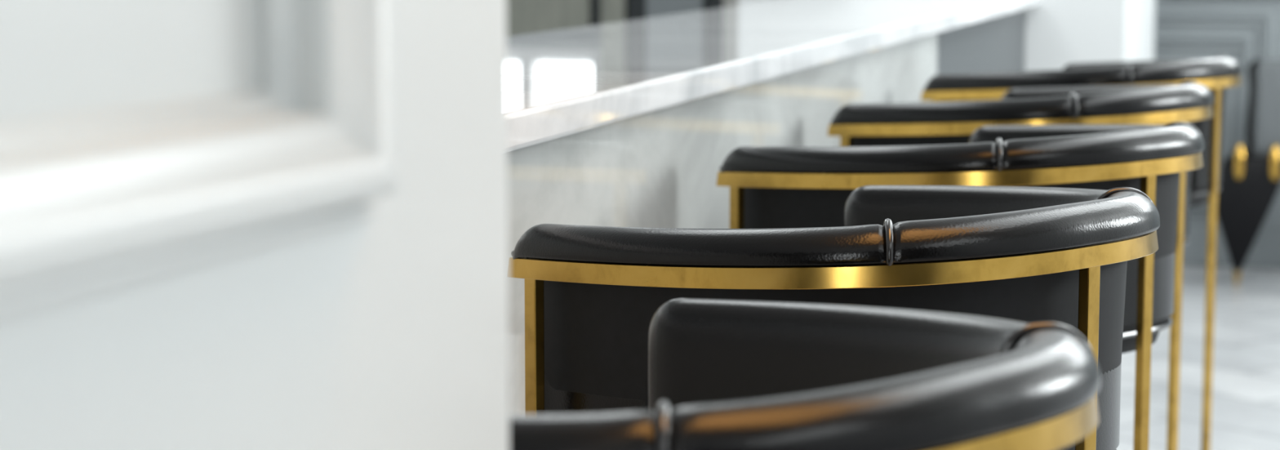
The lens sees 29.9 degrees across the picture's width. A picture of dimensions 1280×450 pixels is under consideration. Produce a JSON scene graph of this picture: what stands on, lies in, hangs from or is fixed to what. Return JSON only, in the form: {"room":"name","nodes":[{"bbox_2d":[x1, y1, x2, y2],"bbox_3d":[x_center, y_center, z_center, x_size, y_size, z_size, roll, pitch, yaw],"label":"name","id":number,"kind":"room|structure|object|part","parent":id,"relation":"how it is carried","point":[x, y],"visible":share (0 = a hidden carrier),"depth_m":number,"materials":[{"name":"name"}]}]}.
{"room":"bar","nodes":[
{"label":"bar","id":0,"kind":"room"},
{"bbox_2d":[1115,265,1279,449],"bbox_3d":[0.383,0.869,3.136,7.500,0.100,11.390,2,7,16],"label":"floor","id":1,"kind":"structure","parent":0,"point":[1246,400],"depth_m":6.52,"materials":[{"name":"stone"}]},
{"bbox_2d":[0,0,509,449],"bbox_3d":[-0.211,0.067,0.721,0.060,2.072,0.860,2,8,19],"label":"wall","id":2,"kind":"structure","parent":1,"relation":"on","point":[225,224],"depth_m":0.89,"materials":[{"name":"white paint"}]},
{"bbox_3d":[-0.201,-0.391,0.661,0.039,0.848,0.561,2,8,19],"label":"panel moulding","id":3,"kind":"part","parent":2,"relation":"part of","materials":[{"name":"white paint"}]},
{"bbox_2d":[506,0,600,36],"bbox_3d":[-0.481,-0.505,8.904,0.825,1.200,0.460,2,7,16],"label":"sideboard","id":4,"kind":"object","parent":1,"relation":"on","point":[522,16],"visible":0.02,"depth_m":8.59,"materials":[{"name":"grey paint"}]},
{"bbox_2d":[600,0,737,23],"bbox_3d":[0.291,-0.899,8.634,0.770,2.050,0.460,2,7,16],"label":"tall cabinet","id":5,"kind":"object","parent":1,"relation":"on","point":[611,11],"visible":0.02,"depth_m":8.48,"materials":[{"name":"grey paint"}]},
{"bbox_3d":[-0.094,-0.934,8.510,0.090,1.930,0.022,2,7,16],"label":"cabinet door","id":6,"kind":"part","parent":5,"relation":"part of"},
{"bbox_3d":[0.124,-0.927,8.449,0.206,1.930,0.022,2,7,16],"label":"cabinet door","id":7,"kind":"part","parent":5,"relation":"part of","materials":[{"name":"grey paint"}]},
{"bbox_3d":[0.443,-0.915,8.359,0.310,1.930,0.022,2,7,16],"label":"cabinet door","id":8,"kind":"part","parent":5,"relation":"part of","materials":[{"name":"grey paint"}]},
{"bbox_2d":[507,32,937,414],"bbox_3d":[-0.096,0.293,3.389,0.442,0.980,3.750,2,7,16],"label":"bar cabinet","id":9,"kind":"object","parent":1,"relation":"on","point":[660,168],"visible":0.02,"depth_m":3.04,"materials":[{"name":"stone"}]},
{"bbox_2d":[506,0,1039,151],"bbox_3d":[0.106,-0.314,4.146,0.540,0.039,5.550,2,7,16],"label":"countertop","id":10,"kind":"structure","parent":9,"relation":"on","point":[565,82],"depth_m":3.60,"materials":[{"name":"white stone"}]},
{"bbox_2d":[509,297,1101,449],"bbox_3d":[0.019,0.535,1.534,0.495,0.958,0.540,7,10,43],"label":"bar stool","id":11,"kind":"object","parent":1,"relation":"on","point":[722,374],"visible":0.79,"depth_m":1.38,"materials":[{"name":"black leather"}]},
{"bbox_2d":[508,185,1159,449],"bbox_3d":[0.223,0.438,2.313,0.540,0.958,0.495,-7,10,-44],"label":"bar stool","id":12,"kind":"object","parent":1,"relation":"on","point":[1028,255],"visible":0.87,"depth_m":2.10,"materials":[{"name":"black leather"}]},
{"bbox_3d":[-0.098,0.482,2.284,0.011,0.879,0.018,-5,9,-37],"label":"leg","id":13,"kind":"part","parent":12,"relation":"part of","materials":[{"name":"gold metal"}]},
{"bbox_3d":[0.392,0.483,2.148,0.018,0.910,0.011,-7,10,-44],"label":"leg","id":14,"kind":"part","parent":12,"relation":"part of","materials":[{"name":"gold metal"}]},
{"bbox_2d":[737,0,1155,71],"bbox_3d":[0.986,-1.217,7.344,1.104,3.000,1.250,2,7,16],"label":"wall pier","id":15,"kind":"object","parent":1,"relation":"on","point":[1059,33],"depth_m":6.72,"materials":[{"name":"white paint"}]},
{"bbox_2d":[715,121,1204,449],"bbox_3d":[0.445,0.342,3.085,0.540,0.958,0.495,-6,9,-41],"label":"bar stool","id":16,"kind":"object","parent":1,"relation":"on","point":[771,187],"visible":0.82,"depth_m":2.88,"materials":[{"name":"black leather"}]},
{"bbox_3d":[0.122,0.384,3.072,0.011,0.879,0.018,-5,9,-34],"label":"leg","id":17,"kind":"part","parent":16,"relation":"part of","materials":[{"name":"gold metal"}]},
{"bbox_3d":[0.433,0.103,3.068,0.444,0.079,0.434,-6,9,-41],"label":"seat","id":18,"kind":"part","parent":16,"relation":"part of","materials":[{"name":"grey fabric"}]},
{"bbox_3d":[0.605,0.388,2.911,0.018,0.910,0.011,-6,9,-41],"label":"leg","id":19,"kind":"part","parent":16,"relation":"part of","materials":[{"name":"gold metal"}]},
{"bbox_2d":[937,8,1026,74],"bbox_3d":[0.643,-0.033,6.018,0.420,0.978,1.746,2,7,16],"label":"end cabinet","id":20,"kind":"object","parent":1,"relation":"on","point":[995,44],"visible":0.02,"depth_m":5.95,"materials":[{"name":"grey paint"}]},
{"bbox_2d":[827,80,1213,449],"bbox_3d":[0.641,0.247,3.846,0.495,0.958,0.540,6,9,41],"label":"bar stool","id":21,"kind":"object","parent":1,"relation":"on","point":[939,122],"visible":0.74,"depth_m":3.64,"materials":[{"name":"black leather"}]},
{"bbox_3d":[0.322,0.293,3.797,0.011,0.879,0.018,-6,9,-40],"label":"leg","id":22,"kind":"part","parent":21,"relation":"part of","materials":[{"name":"gold metal"}]},
{"bbox_3d":[0.820,0.291,3.692,0.011,0.910,0.018,6,9,41],"label":"leg","id":23,"kind":"part","parent":21,"relation":"part of","materials":[{"name":"gold metal"}]},
{"bbox_2d":[920,55,1242,449],"bbox_3d":[0.875,0.153,4.604,0.495,0.958,0.540,6,9,41],"label":"bar stool","id":24,"kind":"object","parent":1,"relation":"on","point":[1219,73],"visible":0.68,"depth_m":4.41,"materials":[{"name":"black leather"}]},
{"bbox_3d":[0.863,-0.086,4.585,0.434,0.079,0.444,6,9,41],"label":"seat","id":25,"kind":"part","parent":24,"relation":"part of","materials":[{"name":"grey fabric"}]},
{"bbox_3d":[1.055,0.196,4.449,0.011,0.910,0.018,6,9,41],"label":"leg","id":26,"kind":"part","parent":24,"relation":"part of","materials":[{"name":"gold metal"}]},
{"bbox_2d":[1217,57,1279,284],"bbox_3d":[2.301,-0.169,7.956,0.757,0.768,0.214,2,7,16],"label":"lounge chair","id":27,"kind":"object","parent":1,"relation":"on","point":[1250,185],"visible":0.96,"depth_m":7.96,"materials":[{"name":"black leather"}]},
{"bbox_3d":[2.049,-0.038,8.051,0.230,0.395,0.200,2,7,16],"label":"leg","id":28,"kind":"part","parent":27,"relation":"part of","materials":[{"name":"black paint"}]},
{"bbox_3d":[2.305,-0.375,7.941,0.545,0.340,0.110,2,7,16],"label":"backrest","id":29,"kind":"part","parent":27,"relation":"part of","materials":[{"name":"grey fabric"}]},
{"bbox_2d":[1153,0,1279,229],"bbox_3d":[1.956,-1.355,8.453,7.500,3.000,0.150,2,7,16],"label":"wall","id":30,"kind":"structure","parent":0,"point":[1197,217],"depth_m":8.45,"materials":[{"name":"grey paint"}]},
{"bbox_2d":[1154,33,1251,152],"bbox_3d":[1.338,-0.424,8.655,1.666,0.543,0.022,2,7,16],"label":"trim","id":31,"kind":"structure","parent":30,"relation":"attached to","point":[1242,43],"depth_m":8.43,"materials":[{"name":"grey paint"}]},
{"bbox_2d":[1155,9,1272,210],"bbox_3d":[1.323,-0.426,8.659,1.836,0.706,0.022,2,7,16],"label":"trim","id":32,"kind":"structure","parent":30,"relation":"attached to","point":[1263,19],"depth_m":8.41,"materials":[{"name":"grey paint"}]},
{"bbox_2d":[1182,226,1279,268],"bbox_3d":[1.932,0.074,8.548,7.500,0.140,0.022,2,7,16],"label":"baseboard","id":33,"kind":"structure","parent":30,"relation":"attached to","point":[1264,253],"depth_m":8.50,"materials":[{"name":"grey paint"}]}
]}

